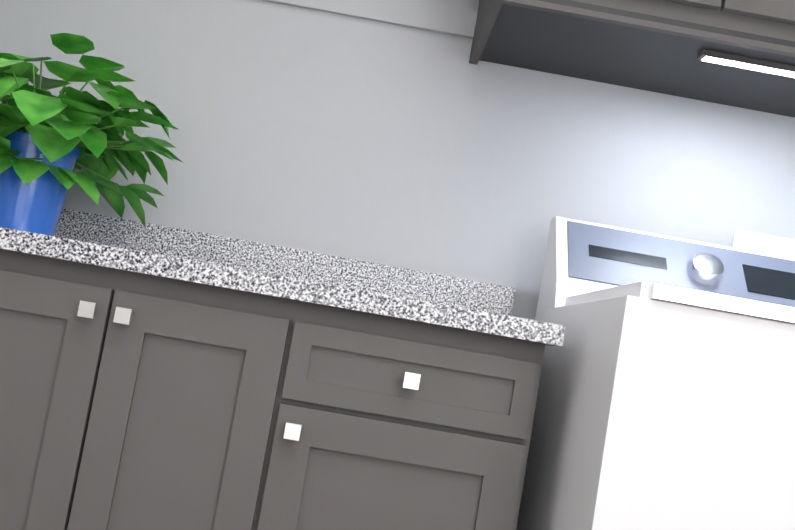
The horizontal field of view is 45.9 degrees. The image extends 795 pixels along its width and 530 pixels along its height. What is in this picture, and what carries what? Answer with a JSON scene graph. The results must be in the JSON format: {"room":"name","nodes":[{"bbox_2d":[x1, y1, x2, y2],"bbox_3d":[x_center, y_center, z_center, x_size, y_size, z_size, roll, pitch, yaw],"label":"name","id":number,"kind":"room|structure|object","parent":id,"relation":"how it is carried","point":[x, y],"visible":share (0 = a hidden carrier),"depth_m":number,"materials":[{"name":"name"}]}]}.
{"room":"laundry room","nodes":[
{"label":"laundry room","id":0,"kind":"room"},
{"bbox_2d":[0,0,794,319],"bbox_3d":[0.401,-0.298,2.304,3.090,2.700,0.120,10,-5,-1],"label":"wall","id":1,"kind":"structure","parent":0,"point":[362,140],"depth_m":2.23,"materials":[{"name":"paint"}]},
{"bbox_2d":[54,208,515,311],"bbox_3d":[-0.400,-0.015,2.177,1.357,0.100,0.019,10,-5,-1],"label":"backsplash","id":2,"kind":"structure","parent":1,"relation":"attached to","point":[218,249],"depth_m":2.17,"materials":[{"name":"grey stone"}]},
{"bbox_2d":[262,0,477,38],"bbox_3d":[-0.381,-0.688,2.094,1.165,0.065,0.300,10,-5,-1],"label":"trim","id":3,"kind":"structure","parent":1,"relation":"attached to","point":[438,18],"depth_m":2.24,"materials":[{"name":"paint"}]},
{"bbox_2d":[469,0,794,117],"bbox_3d":[0.683,-0.876,2.075,0.865,0.868,0.447,10,-5,-1],"label":"upper cabinet","id":4,"kind":"object","parent":1,"relation":"attached to","point":[738,53],"depth_m":1.96,"materials":[{"name":"black wood"}]},
{"bbox_2d":[733,229,794,258],"bbox_3d":[0.903,-0.027,2.224,0.230,0.075,0.032,10,-5,-1],"label":"electrical outlet box","id":5,"kind":"object","parent":1,"relation":"attached to","point":[764,243],"visible":0.56,"depth_m":2.21,"materials":[{"name":"white paint"}]},
{"bbox_3d":[0.240,0.907,0.333,3.090,0.060,3.840,10,-5,-1],"label":"floor","id":6,"kind":"structure","parent":0,"visible":0},
{"bbox_2d":[0,252,343,529],"bbox_3d":[-0.556,0.444,1.843,0.744,0.840,0.597,10,-5,-1],"label":"base cabinet","id":7,"kind":"object","parent":6,"relation":"on","point":[156,377],"depth_m":1.57,"materials":[{"name":"black wood"}]},
{"bbox_2d":[0,227,564,345],"bbox_3d":[-0.400,0.027,1.870,1.357,0.036,0.622,10,-5,-1],"label":"countertop","id":8,"kind":"structure","parent":7,"relation":"on","point":[68,249],"depth_m":1.57,"materials":[{"name":"grey stone"}]},
{"bbox_2d":[0,33,183,235],"bbox_3d":[-0.719,-0.250,1.889,0.572,0.403,0.540,10,-5,-1],"label":"plant","id":9,"kind":"object","parent":8,"relation":"on","point":[47,145],"visible":0.98,"depth_m":1.85,"materials":[{"name":"green plant"}]},
{"bbox_2d":[304,312,547,529],"bbox_3d":[-0.074,0.529,1.855,0.503,0.840,0.597,10,-5,-1],"label":"base cabinet","id":10,"kind":"object","parent":6,"relation":"on","point":[426,427],"depth_m":1.58,"materials":[{"name":"black wood"}]},
{"bbox_2d":[516,216,794,529],"bbox_3d":[0.603,0.483,1.722,0.686,1.135,0.730,10,-5,-1],"label":"washer","id":11,"kind":"object","parent":6,"relation":"on","point":[665,400],"visible":1,"depth_m":1.39,"materials":[{"name":"white metal"}]}
]}

